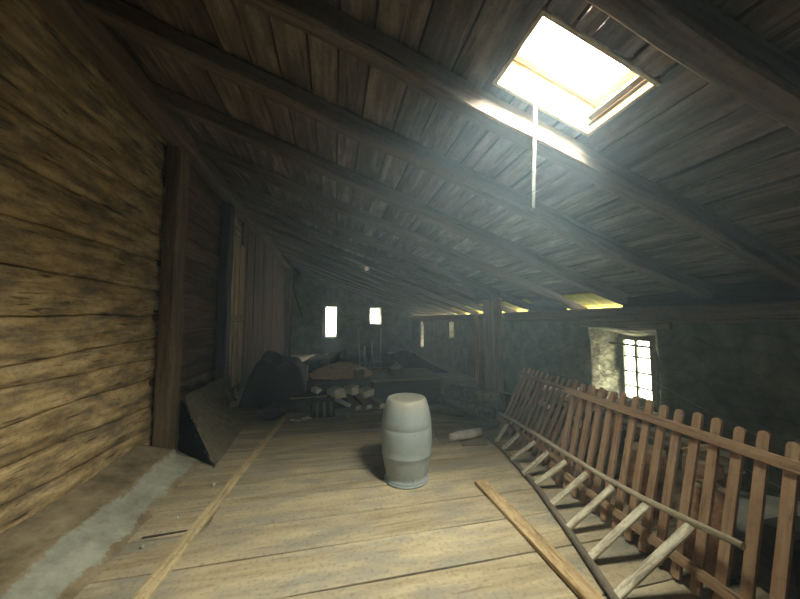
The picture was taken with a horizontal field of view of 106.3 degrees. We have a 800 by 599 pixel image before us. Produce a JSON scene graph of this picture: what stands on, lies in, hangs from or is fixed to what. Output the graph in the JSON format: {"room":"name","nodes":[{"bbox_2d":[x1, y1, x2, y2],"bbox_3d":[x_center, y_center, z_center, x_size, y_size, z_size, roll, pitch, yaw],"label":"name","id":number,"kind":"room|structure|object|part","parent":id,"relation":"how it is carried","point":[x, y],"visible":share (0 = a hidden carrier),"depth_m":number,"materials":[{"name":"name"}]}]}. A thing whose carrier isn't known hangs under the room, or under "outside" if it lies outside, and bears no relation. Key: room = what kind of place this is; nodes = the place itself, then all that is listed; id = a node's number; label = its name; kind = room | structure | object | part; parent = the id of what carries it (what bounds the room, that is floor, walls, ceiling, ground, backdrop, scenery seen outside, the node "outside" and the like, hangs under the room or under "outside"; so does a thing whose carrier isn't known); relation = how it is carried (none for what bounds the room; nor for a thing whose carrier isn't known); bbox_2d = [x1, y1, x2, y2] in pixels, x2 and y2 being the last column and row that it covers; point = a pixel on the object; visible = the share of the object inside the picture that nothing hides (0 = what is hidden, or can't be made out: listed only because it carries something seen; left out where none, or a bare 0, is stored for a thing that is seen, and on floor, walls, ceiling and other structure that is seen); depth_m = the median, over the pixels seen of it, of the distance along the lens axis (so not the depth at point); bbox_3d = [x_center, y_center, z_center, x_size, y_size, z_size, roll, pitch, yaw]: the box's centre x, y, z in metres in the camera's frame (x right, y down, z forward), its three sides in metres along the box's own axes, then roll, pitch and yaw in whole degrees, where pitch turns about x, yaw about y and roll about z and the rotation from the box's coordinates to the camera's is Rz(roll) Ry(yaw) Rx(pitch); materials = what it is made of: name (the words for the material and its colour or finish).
{"room":"farm building","nodes":[
{"label":"farm building","id":0,"kind":"room"},
{"bbox_2d":[0,0,285,534],"bbox_3d":[-3.397,-0.060,5.882,0.139,4.100,17.300,1,-4,-12],"label":"wall","id":1,"kind":"structure","parent":0,"point":[82,185],"depth_m":2.47,"materials":[{"name":"brown wood"}]},
{"bbox_2d":[33,0,296,273],"bbox_3d":[-3.145,-1.820,5.796,0.228,0.250,16.806,1,-4,-12],"label":"wall plate","id":2,"kind":"object","parent":1,"relation":"attached to","point":[89,33],"visible":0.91,"depth_m":2.78,"materials":[{"name":"brown wood"}]},
{"bbox_2d":[229,239,244,386],"bbox_3d":[-3.311,0.278,6.042,0.103,2.946,1.106,1,-4,-12],"label":"plank","id":3,"kind":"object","parent":1,"relation":"in","point":[237,287],"depth_m":6.15,"materials":[{"name":"brown wood"}]},
{"bbox_2d":[291,270,417,353],"bbox_3d":[-2.151,0.621,14.656,6.330,4.524,0.424,1,-4,-12],"label":"wall","id":4,"kind":"structure","parent":0,"point":[314,295],"depth_m":14.31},
{"bbox_2d":[442,292,641,314],"bbox_3d":[2.078,0.336,9.220,0.648,0.254,12.142,1,-4,-12],"label":"trim","id":5,"kind":"structure","parent":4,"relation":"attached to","point":[590,300],"depth_m":4.78,"materials":[{"name":"beige wood"}]},
{"bbox_2d":[74,352,769,598],"bbox_3d":[-0.502,2.038,6.226,6.006,0.054,17.014,1,-4,-12],"label":"floor","id":6,"kind":"structure","parent":0,"point":[315,514],"depth_m":2.31,"materials":[{"name":"brown wood"}]},
{"bbox_2d":[141,530,186,539],"bbox_3d":[-1.711,1.754,2.250,0.375,0.012,0.023,1,-4,-16],"label":"splinter","id":7,"kind":"object","parent":6,"relation":"on","point":[169,533],"visible":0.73,"depth_m":2.23,"materials":[{"name":"brown wood"}]},
{"bbox_2d":[152,143,189,450],"bbox_3d":[-2.758,-0.021,3.628,0.179,3.727,0.272,1,-4,-12],"label":"wall post","id":8,"kind":"object","parent":6,"relation":"on","point":[176,206],"visible":0.93,"depth_m":3.55,"materials":[{"name":"brown wood"}]},
{"bbox_2d":[178,399,212,465],"bbox_3d":[-2.374,1.518,3.488,0.752,0.625,0.022,-2,-4,29],"label":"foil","id":9,"kind":"object","parent":6,"relation":"on","point":[192,445],"visible":0.98,"depth_m":3.54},
{"bbox_2d":[131,412,288,598],"bbox_3d":[-1.583,1.758,2.489,0.093,0.028,5.171,0,-4,-7],"label":"lath","id":10,"kind":"object","parent":6,"relation":"on","point":[151,579],"visible":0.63,"depth_m":2.21,"materials":[{"name":"brown wood"}]},
{"bbox_2d":[184,375,244,467],"bbox_3d":[-2.536,1.562,4.302,0.609,0.659,2.293,1,-4,-12],"label":"mat","id":11,"kind":"object","parent":6,"relation":"on","point":[217,424],"visible":0.88,"depth_m":4.00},
{"bbox_2d":[225,389,237,407],"bbox_3d":[-2.696,1.559,4.745,0.407,0.220,0.120,-3,-5,41],"label":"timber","id":12,"kind":"object","parent":11,"relation":"on","point":[231,399],"visible":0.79,"depth_m":4.66,"materials":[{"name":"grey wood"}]},
{"bbox_2d":[215,200,234,379],"bbox_3d":[-3.130,0.096,5.345,0.177,3.726,0.258,1,-4,-12],"label":"wall post","id":13,"kind":"object","parent":6,"relation":"on","point":[222,346],"visible":0.86,"depth_m":5.27,"materials":[{"name":"brown wood"}]},
{"bbox_2d":[257,400,286,419],"bbox_3d":[-2.068,1.786,4.856,0.441,0.274,0.412,1,-4,-12],"label":"sack","id":14,"kind":"object","parent":6,"relation":"on","point":[270,410],"visible":0.99,"depth_m":4.74,"materials":[{"name":"grey fabric"}]},
{"bbox_2d":[238,351,309,407],"bbox_3d":[-2.533,1.558,6.423,1.200,0.933,1.700,1,-4,-12],"label":"heap","id":15,"kind":"object","parent":6,"relation":"on","point":[276,376],"visible":0.92,"depth_m":5.69,"materials":[{"name":"black fabric"}]},
{"bbox_2d":[291,392,311,411],"bbox_3d":[-1.687,1.791,5.277,0.421,0.319,0.369,2,-4,-31],"label":"sack","id":16,"kind":"object","parent":6,"relation":"on","point":[301,405],"visible":0.79,"depth_m":5.15,"materials":[{"name":"grey fabric"}]},
{"bbox_2d":[301,416,311,419],"bbox_3d":[-1.492,1.897,4.804,0.170,0.070,0.095,1,-4,-12],"label":"paper scrap","id":17,"kind":"object","parent":6,"relation":"on","point":[304,417],"visible":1,"depth_m":4.77,"materials":[{"name":"white paper"}]},
{"bbox_2d":[311,395,334,417],"bbox_3d":[-1.286,1.788,5.035,0.380,0.300,0.284,1,-4,-12],"label":"plastic crate","id":18,"kind":"object","parent":6,"relation":"on","point":[320,406],"visible":0.94,"depth_m":4.95,"materials":[{"name":"grey plastic"}]},
{"bbox_2d":[290,395,326,398],"bbox_3d":[-1.526,1.638,5.019,0.579,0.024,0.021,1,-4,-17],"label":"stick","id":19,"kind":"object","parent":18,"relation":"on","point":[325,395],"visible":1,"depth_m":5.01,"materials":[{"name":"brown wood"}]},
{"bbox_2d":[311,386,322,393],"bbox_3d":[-1.437,1.552,5.186,0.124,0.093,0.250,3,-5,-38],"label":"log","id":20,"kind":"object","parent":18,"relation":"on","point":[316,389],"visible":1,"depth_m":5.12,"materials":[{"name":"white wood"}]},
{"bbox_2d":[307,371,370,408],"bbox_3d":[-1.200,1.740,5.920,1.121,0.517,1.041,1,-4,-12],"label":"crate","id":21,"kind":"object","parent":6,"relation":"on","point":[327,384],"visible":0.34,"depth_m":5.41,"materials":[{"name":"brown wood"}]},
{"bbox_2d":[308,362,373,379],"bbox_3d":[-1.128,1.339,5.783,1.266,0.271,0.831,1,-4,-12],"label":"chips","id":22,"kind":"object","parent":21,"relation":"on","point":[344,370],"visible":0.93,"depth_m":5.58,"materials":[{"name":"brown wood"}]},
{"bbox_2d":[354,367,363,378],"bbox_3d":[-0.760,1.362,5.569,0.186,0.182,0.200,1,-4,-12],"label":"box","id":23,"kind":"object","parent":22,"relation":"on","point":[358,374],"visible":0.97,"depth_m":5.47,"materials":[{"name":"brown wood"}]},
{"bbox_2d":[345,404,383,416],"bbox_3d":[-0.600,1.904,5.168,0.660,0.085,0.380,1,-4,-12],"label":"pallet","id":24,"kind":"object","parent":6,"relation":"on","point":[373,409],"visible":0.59,"depth_m":5.06,"materials":[{"name":"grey wood"}]},
{"bbox_2d":[335,398,350,407],"bbox_3d":[-0.984,1.772,5.165,0.341,0.143,0.118,-3,-5,40],"label":"log","id":25,"kind":"object","parent":24,"relation":"on","point":[339,400],"visible":0.91,"depth_m":5.09,"materials":[{"name":"white wood"}]},
{"bbox_2d":[328,386,346,399],"bbox_3d":[-1.098,1.623,5.224,0.232,0.196,0.323,3,-5,-35],"label":"log","id":26,"kind":"object","parent":25,"relation":"on","point":[337,392],"visible":0.9,"depth_m":5.13,"materials":[{"name":"white wood"}]},
{"bbox_2d":[346,393,360,409],"bbox_3d":[-0.817,1.748,5.180,0.103,0.200,0.482,2,-5,-33],"label":"log","id":27,"kind":"object","parent":24,"relation":"on","point":[350,398],"visible":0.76,"depth_m":5.09,"materials":[{"name":"grey wood"}]},
{"bbox_2d":[345,384,359,394],"bbox_3d":[-0.844,1.585,5.287,0.157,0.161,0.285,3,-5,-35],"label":"log","id":28,"kind":"object","parent":27,"relation":"on","point":[352,389],"visible":0.96,"depth_m":5.20,"materials":[{"name":"white wood"}]},
{"bbox_2d":[354,392,371,408],"bbox_3d":[-0.651,1.739,5.216,0.106,0.227,0.492,3,-5,-34],"label":"log","id":29,"kind":"object","parent":24,"relation":"on","point":[360,397],"visible":0.76,"depth_m":5.12,"materials":[{"name":"grey wood"}]},
{"bbox_2d":[359,386,374,397],"bbox_3d":[-0.596,1.639,5.333,0.195,0.134,0.297,2,-4,-31],"label":"log","id":30,"kind":"object","parent":29,"relation":"on","point":[366,391],"visible":0.91,"depth_m":5.25,"materials":[{"name":"white wood"}]},
{"bbox_2d":[365,396,384,407],"bbox_3d":[-0.460,1.759,5.238,0.103,0.174,0.488,4,-5,-43],"label":"log","id":31,"kind":"object","parent":24,"relation":"on","point":[372,399],"visible":0.66,"depth_m":5.14,"materials":[{"name":"grey wood"}]},
{"bbox_2d":[303,347,449,372],"bbox_3d":[-1.227,1.950,10.063,4.900,0.634,3.200,1,-4,-12],"label":"bank","id":32,"kind":"object","parent":6,"relation":"on","point":[406,359],"visible":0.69,"depth_m":9.49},
{"bbox_2d":[381,393,431,489],"bbox_3d":[0.068,1.407,3.079,0.519,0.800,0.519,1,-4,-12],"label":"barrel","id":33,"kind":"object","parent":6,"relation":"on","point":[406,430],"visible":1,"depth_m":2.88,"materials":[{"name":"grey plastic"}]},
{"bbox_2d":[370,368,442,406],"bbox_3d":[0.032,1.755,6.089,1.360,0.509,1.174,1,-4,-12],"label":"chest","id":34,"kind":"object","parent":6,"relation":"on","point":[422,381],"visible":0.77,"depth_m":5.62,"materials":[{"name":"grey wood"}]},
{"bbox_2d":[358,328,381,371],"bbox_3d":[-0.618,1.039,6.139,0.492,0.901,0.093,1,-4,-12],"label":"metal stand","id":35,"kind":"object","parent":34,"relation":"on","point":[365,362],"visible":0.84,"depth_m":6.14,"materials":[{"name":"grey metal"}]},
{"bbox_3d":[-0.823,0.996,6.088,0.025,0.822,0.093,-2,-5,33],"label":"tall rod","id":36,"kind":"part","parent":35,"relation":"part of","materials":[{"name":"grey metal"}]},
{"bbox_3d":[-0.396,1.042,6.178,0.030,0.901,0.072,0,-4,-1],"label":"tall rod","id":37,"kind":"part","parent":35,"relation":"part of","materials":[{"name":"grey metal"}]},
{"bbox_2d":[388,362,403,374],"bbox_3d":[-0.085,1.374,5.991,0.330,0.231,0.330,1,-4,-12],"label":"basket","id":38,"kind":"object","parent":34,"relation":"on","point":[394,370],"visible":1,"depth_m":5.91,"materials":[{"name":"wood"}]},
{"bbox_2d":[388,367,403,374],"bbox_3d":[-0.085,1.427,5.988,0.330,0.125,0.330,1,-4,-12],"label":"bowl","id":39,"kind":"object","parent":38,"relation":"on","point":[393,370],"depth_m":5.89,"materials":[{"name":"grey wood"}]},
{"bbox_2d":[449,428,482,440],"bbox_3d":[0.886,1.808,4.020,0.492,0.118,0.115,2,-4,-22],"label":"birch log","id":40,"kind":"object","parent":6,"relation":"on","point":[469,433],"visible":1,"depth_m":3.97,"materials":[{"name":"white wood"}]},
{"bbox_2d":[437,395,496,420],"bbox_3d":[1.121,1.860,5.204,0.166,0.162,1.191,3,-5,-36],"label":"log","id":41,"kind":"object","parent":6,"relation":"on","point":[473,409],"visible":0.95,"depth_m":5.07,"materials":[{"name":"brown wood"}]},
{"bbox_2d":[460,442,487,445],"bbox_3d":[0.945,1.846,3.839,0.332,0.016,0.102,0,-4,2],"label":"strip","id":42,"kind":"object","parent":6,"relation":"on","point":[462,443],"visible":1,"depth_m":3.81,"materials":[{"name":"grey wood"}]},
{"bbox_2d":[444,384,505,409],"bbox_3d":[1.361,1.802,5.531,1.074,0.324,0.329,-3,-5,41],"label":"log","id":43,"kind":"object","parent":6,"relation":"on","point":[487,399],"visible":0.77,"depth_m":5.35,"materials":[{"name":"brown wood"}]},
{"bbox_2d":[471,292,506,392],"bbox_3d":[1.813,0.951,6.346,0.441,2.152,1.260,1,-4,-20],"label":"post","id":44,"kind":"object","parent":6,"relation":"on","point":[488,345],"visible":0.93,"depth_m":6.12,"materials":[{"name":"brown wood"}]},
{"bbox_2d":[482,389,523,407],"bbox_3d":[1.841,1.843,5.530,0.239,0.234,0.872,3,-5,-41],"label":"log","id":45,"kind":"object","parent":6,"relation":"on","point":[507,396],"visible":0.04,"depth_m":5.29,"materials":[{"name":"brown wood"}]},
{"bbox_2d":[475,479,605,598],"bbox_3d":[0.951,1.733,2.264,0.119,0.041,1.364,1,-4,-14],"label":"board","id":46,"kind":"object","parent":6,"relation":"on","point":[561,566],"visible":1,"depth_m":2.07,"materials":[{"name":"brown wood"}]},
{"bbox_2d":[498,368,627,498],"bbox_3d":[1.762,1.380,3.568,0.468,0.892,1.739,1,-4,-8],"label":"picket fence","id":47,"kind":"object","parent":6,"relation":"on","point":[553,455],"visible":0.68,"depth_m":3.62,"materials":[{"name":"brown wood"}]},
{"bbox_3d":[1.581,1.683,3.524,0.046,0.059,1.734,1,-4,-8],"label":"rail","id":48,"kind":"part","parent":47,"relation":"part of","materials":[{"name":"brown wood"}]},
{"bbox_3d":[1.902,1.044,3.613,0.050,0.063,1.734,1,-4,-8],"label":"rail","id":49,"kind":"part","parent":47,"relation":"part of","materials":[{"name":"brown wood"}]},
{"bbox_2d":[502,390,680,480],"bbox_3d":[2.338,1.593,4.041,1.120,0.557,1.900,1,-4,-12],"label":"rubble heap","id":50,"kind":"object","parent":6,"relation":"on","point":[623,433],"visible":0.13,"depth_m":3.65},
{"bbox_2d":[548,425,561,433],"bbox_3d":[1.958,1.629,3.764,0.094,0.043,0.207,1,-4,-10],"label":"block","id":51,"kind":"object","parent":50,"relation":"on","point":[554,427],"visible":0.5,"depth_m":3.73,"materials":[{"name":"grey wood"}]},
{"bbox_2d":[561,395,658,415],"bbox_3d":[2.471,1.248,3.537,1.015,0.092,0.094,-3,-5,39],"label":"board","id":52,"kind":"object","parent":50,"relation":"on","point":[567,396],"visible":0.06,"depth_m":3.34,"materials":[{"name":"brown wood"}]},
{"bbox_2d":[584,397,646,410],"bbox_3d":[2.486,1.217,3.484,0.685,0.166,0.105,0,-4,5],"label":"timber","id":53,"kind":"object","parent":50,"relation":"on","point":[629,400],"visible":0.29,"depth_m":3.43,"materials":[{"name":"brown wood"}]},
{"bbox_2d":[485,410,746,598],"bbox_3d":[1.452,1.546,2.750,0.593,0.479,2.978,0,-4,0],"label":"ladder","id":54,"kind":"object","parent":6,"relation":"on","point":[686,530],"visible":1,"depth_m":2.00,"materials":[{"name":"brown wood"}]},
{"bbox_2d":[626,442,671,519],"bbox_3d":[2.109,1.525,2.560,0.294,0.509,0.308,1,-4,-12],"label":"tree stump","id":55,"kind":"object","parent":6,"relation":"on","point":[656,512],"visible":0.32,"depth_m":2.46,"materials":[{"name":"brown wood"}]},
{"bbox_2d":[550,380,799,598],"bbox_3d":[1.794,1.224,1.975,0.271,0.988,2.177,1,-4,-9],"label":"picket fence","id":56,"kind":"object","parent":6,"relation":"on","point":[763,458],"visible":0.94,"depth_m":1.84,"materials":[{"name":"brown wood"}]},
{"bbox_3d":[1.680,1.583,1.935,0.041,0.060,2.174,1,-4,-9],"label":"rail","id":57,"kind":"part","parent":56,"relation":"part of","materials":[{"name":"brown wood"}]},
{"bbox_3d":[1.862,0.857,2.011,0.043,0.066,2.174,1,-4,-9],"label":"rail","id":58,"kind":"part","parent":56,"relation":"part of","materials":[{"name":"brown wood"}]},
{"bbox_2d":[680,454,725,491],"bbox_3d":[2.455,1.532,2.428,0.259,0.471,0.272,1,-4,-12],"label":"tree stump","id":59,"kind":"object","parent":6,"relation":"on","point":[721,480],"visible":0.25,"depth_m":2.37,"materials":[{"name":"brown wood"}]},
{"bbox_2d":[611,417,748,470],"bbox_3d":[2.383,1.240,2.658,0.123,0.124,0.926,2,-4,-24],"label":"timber","id":60,"kind":"object","parent":59,"relation":"on","point":[724,459],"visible":0.33,"depth_m":2.54,"materials":[{"name":"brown wood"}]},
{"bbox_2d":[681,443,707,452],"bbox_3d":[2.283,1.080,2.208,0.317,0.168,0.038,-3,-5,42],"label":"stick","id":61,"kind":"object","parent":60,"relation":"on","point":[703,447],"visible":0.34,"depth_m":2.23,"materials":[{"name":"brown wood"}]},
{"bbox_2d":[685,477,737,576],"bbox_3d":[2.026,1.485,1.978,0.241,0.508,0.239,1,-4,-12],"label":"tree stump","id":62,"kind":"object","parent":6,"relation":"on","point":[718,506],"visible":0.32,"depth_m":1.90,"materials":[{"name":"brown wood"}]},
{"bbox_2d":[724,466,746,491],"bbox_3d":[2.832,1.629,2.663,0.337,0.309,0.350,1,-4,-12],"label":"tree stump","id":63,"kind":"object","parent":6,"relation":"on","point":[743,484],"visible":0.07,"depth_m":2.53,"materials":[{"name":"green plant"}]},
{"bbox_2d":[729,576,758,582],"bbox_3d":[2.488,1.657,1.764,1.019,0.110,0.034,-1,-4,8],"label":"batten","id":64,"kind":"object","parent":6,"relation":"on","point":[732,578],"visible":0.02,"depth_m":1.82,"materials":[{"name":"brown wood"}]},
{"bbox_3d":[-4.647,0.579,12.491,0.214,3.704,0.515,1,-4,-12],"label":"wall post","id":65,"kind":"object","parent":6,"relation":"on","visible":0},
{"bbox_2d":[292,285,302,316],"bbox_3d":[-4.348,0.090,12.693,0.058,1.320,0.742,-1,-4,17],"label":"brace","id":66,"kind":"object","parent":65,"relation":"attached to","point":[292,285],"visible":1,"depth_m":12.68,"materials":[{"name":"brown wood"}]},
{"bbox_3d":[2.494,1.679,1.606,0.710,0.064,0.525,1,-4,-12],"label":"stone slab","id":67,"kind":"object","parent":6,"relation":"on","visible":0},
{"bbox_2d":[758,516,799,598],"bbox_3d":[2.310,1.522,1.763,0.305,0.390,0.165,1,-4,-12],"label":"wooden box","id":68,"kind":"object","parent":67,"relation":"on","point":[770,524],"visible":0.39,"depth_m":1.75,"materials":[{"name":"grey wood"}]},
{"bbox_2d":[102,0,799,306],"bbox_3d":[0.101,-0.777,6.635,7.369,2.680,17.202,1,-4,-12],"label":"ceiling","id":69,"kind":"structure","parent":0,"point":[688,120],"depth_m":2.18,"materials":[{"name":"brown wood"}]},
{"bbox_2d":[294,266,424,315],"bbox_3d":[-1.853,-0.360,13.666,6.222,2.350,0.149,1,-4,-12],"label":"rafter","id":70,"kind":"object","parent":69,"relation":"attached to","point":[296,268],"visible":0.55,"depth_m":13.60,"materials":[{"name":"brown wood"}]},
{"bbox_2d":[291,262,428,315],"bbox_3d":[-1.659,-0.424,12.764,6.224,2.347,0.148,1,-4,-12],"label":"rafter","id":71,"kind":"object","parent":69,"relation":"attached to","point":[292,264],"visible":0.56,"depth_m":12.69,"materials":[{"name":"brown wood"}]},
{"bbox_2d":[287,257,437,314],"bbox_3d":[-1.467,-0.481,11.884,6.216,2.365,0.144,1,-4,-12],"label":"rafter","id":72,"kind":"object","parent":69,"relation":"attached to","point":[289,259],"visible":0.63,"depth_m":11.82,"materials":[{"name":"brown wood"}]},
{"bbox_2d":[282,251,445,314],"bbox_3d":[-1.268,-0.539,10.973,6.221,2.358,0.144,1,-4,-12],"label":"rafter","id":73,"kind":"object","parent":69,"relation":"attached to","point":[290,256],"visible":0.7,"depth_m":10.87,"materials":[{"name":"brown wood"}]},
{"bbox_2d":[277,244,454,314],"bbox_3d":[-1.078,-0.597,10.075,6.219,2.360,0.148,1,-4,-12],"label":"rafter","id":74,"kind":"object","parent":69,"relation":"attached to","point":[281,248],"visible":0.74,"depth_m":9.97,"materials":[{"name":"brown wood"}]},
{"bbox_2d":[252,213,482,311],"bbox_3d":[-0.497,-0.774,7.395,6.209,2.360,0.137,1,-4,-12],"label":"rafter","id":75,"kind":"object","parent":69,"relation":"attached to","point":[260,220],"visible":0.89,"depth_m":7.27,"materials":[{"name":"brown wood"}]},
{"bbox_2d":[270,236,465,313],"bbox_3d":[-0.884,-0.657,9.193,6.226,2.345,0.146,1,-4,-12],"label":"rafter","id":76,"kind":"object","parent":69,"relation":"attached to","point":[275,240],"visible":0.86,"depth_m":9.10,"materials":[{"name":"brown wood"}]},
{"bbox_2d":[263,227,479,313],"bbox_3d":[-0.687,-0.721,8.277,6.216,2.360,0.151,1,-4,-12],"label":"rafter","id":77,"kind":"object","parent":69,"relation":"attached to","point":[270,232],"visible":0.88,"depth_m":8.19,"materials":[{"name":"brown wood"}]},
{"bbox_2d":[224,178,528,310],"bbox_3d":[-0.109,-0.891,5.613,6.225,2.347,0.156,1,-4,-12],"label":"rafter","id":78,"kind":"object","parent":69,"relation":"attached to","point":[275,202],"visible":0.83,"depth_m":5.46,"materials":[{"name":"brown wood"}]},
{"bbox_2d":[241,198,516,311],"bbox_3d":[-0.298,-0.842,6.492,6.214,2.357,0.139,1,-4,-12],"label":"rafter","id":79,"kind":"object","parent":69,"relation":"attached to","point":[248,205],"visible":0.82,"depth_m":6.33,"materials":[{"name":"brown wood"}]},
{"bbox_2d":[150,81,631,304],"bbox_3d":[0.335,-1.034,3.576,6.225,2.340,0.162,1,-4,-12],"label":"rafter","id":80,"kind":"object","parent":69,"relation":"attached to","point":[172,100],"visible":0.91,"depth_m":3.41,"materials":[{"name":"brown wood"}]},
{"bbox_2d":[195,138,587,309],"bbox_3d":[0.125,-0.970,4.534,6.220,2.354,0.162,1,-4,-12],"label":"rafter","id":81,"kind":"object","parent":69,"relation":"attached to","point":[223,157],"visible":0.91,"depth_m":4.39,"materials":[{"name":"brown wood"}]},
{"bbox_2d":[77,0,712,299],"bbox_3d":[0.533,-1.097,2.669,6.216,2.359,0.154,1,-4,-12],"label":"rafter","id":82,"kind":"object","parent":69,"relation":"attached to","point":[118,14],"visible":0.92,"depth_m":2.48,"materials":[{"name":"brown wood"}]},
{"bbox_2d":[170,0,798,288],"bbox_3d":[-0.037,-0.840,6.867,7.600,2.781,18.300,1,-4,-12],"label":"deck","id":83,"kind":"object","parent":69,"relation":"attached to","point":[639,79],"visible":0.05,"depth_m":1.92,"materials":[{"name":"brown wood"}]},
{"bbox_2d":[238,0,799,290],"bbox_3d":[0.694,-1.141,1.914,6.224,2.369,0.133,1,-4,-12],"label":"rafter","id":84,"kind":"object","parent":69,"relation":"attached to","point":[320,20],"visible":0.99,"depth_m":1.88,"materials":[{"name":"brown wood"}]},
{"bbox_2d":[493,2,662,208],"bbox_3d":[0.954,-1.009,1.627,0.736,1.003,0.442,1,-4,-12],"label":"window","id":85,"kind":"structure","parent":69,"relation":"attached to","point":[524,75],"depth_m":1.79,"materials":[{"name":"brown wood"}]},
{"bbox_3d":[0.990,-1.375,1.660,0.631,0.269,0.395,1,-4,-12],"label":"frame","id":86,"kind":"part","parent":85,"relation":"part of","materials":[{"name":"white paint"}]},
{"bbox_2d":[586,0,799,134],"bbox_3d":[0.859,-1.198,1.138,6.211,2.368,0.155,1,-4,-12],"label":"rafter","id":87,"kind":"object","parent":69,"relation":"attached to","point":[695,33],"visible":1,"depth_m":1.19,"materials":[{"name":"brown wood"}]},
{"bbox_2d":[411,320,799,500],"bbox_3d":[2.514,1.375,7.043,0.476,2.010,17.292,1,-4,-12],"label":"wall","id":88,"kind":"structure","parent":0,"point":[747,375],"depth_m":3.24,"materials":[{"name":"stone"}]},
{"bbox_2d":[409,300,799,322],"bbox_3d":[2.304,0.390,6.831,0.244,0.204,16.802,1,-4,-12],"label":"beam","id":89,"kind":"structure","parent":88,"relation":"on","point":[788,311],"depth_m":3.24,"materials":[{"name":"brown wood"}]},
{"bbox_2d":[579,321,670,329],"bbox_3d":[2.997,0.341,4.062,0.148,0.107,1.306,1,-4,-11],"label":"trim","id":90,"kind":"structure","parent":88,"relation":"attached to","point":[589,324],"depth_m":3.92,"materials":[{"name":"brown wood"}]},
{"bbox_2d":[609,334,658,410],"bbox_3d":[3.269,0.984,4.180,0.172,0.992,0.621,1,-4,-12],"label":"window","id":91,"kind":"structure","parent":88,"relation":"in","point":[623,386],"depth_m":4.19,"materials":[{"name":"paint"}]},
{"bbox_2d":[528,279,799,310],"bbox_3d":[3.417,-0.103,2.388,0.038,0.268,7.600,1,-4,-12],"label":"trim","id":92,"kind":"structure","parent":88,"relation":"attached to","point":[768,290],"depth_m":3.02,"materials":[{"name":"brown wood"}]},
{"bbox_2d":[639,373,783,448],"bbox_3d":[2.698,0.945,2.540,0.040,0.254,2.239,-1,-4,11],"label":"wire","id":93,"kind":"object","parent":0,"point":[639,373],"visible":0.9,"depth_m":2.66,"materials":[{"name":"black metal"}]},
{"bbox_2d":[735,491,799,539],"bbox_3d":[2.757,1.551,2.061,0.928,0.227,0.421,-1,-4,17],"label":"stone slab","id":94,"kind":"object","parent":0,"point":[772,503],"visible":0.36,"depth_m":2.13,"materials":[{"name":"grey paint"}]},
{"bbox_3d":[1.472,-0.489,-2.049,6.328,4.524,0.318,1,-4,-12],"label":"wall","id":95,"kind":"structure","parent":0,"visible":0},
{"bbox_2d":[0,445,201,598],"bbox_3d":[-1.885,1.499,0.343,0.743,0.335,6.060,1,-4,-12],"label":"ledge","id":96,"kind":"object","parent":95,"relation":"attached to","point":[56,552],"depth_m":2.10,"materials":[{"name":"paint"}]}
]}

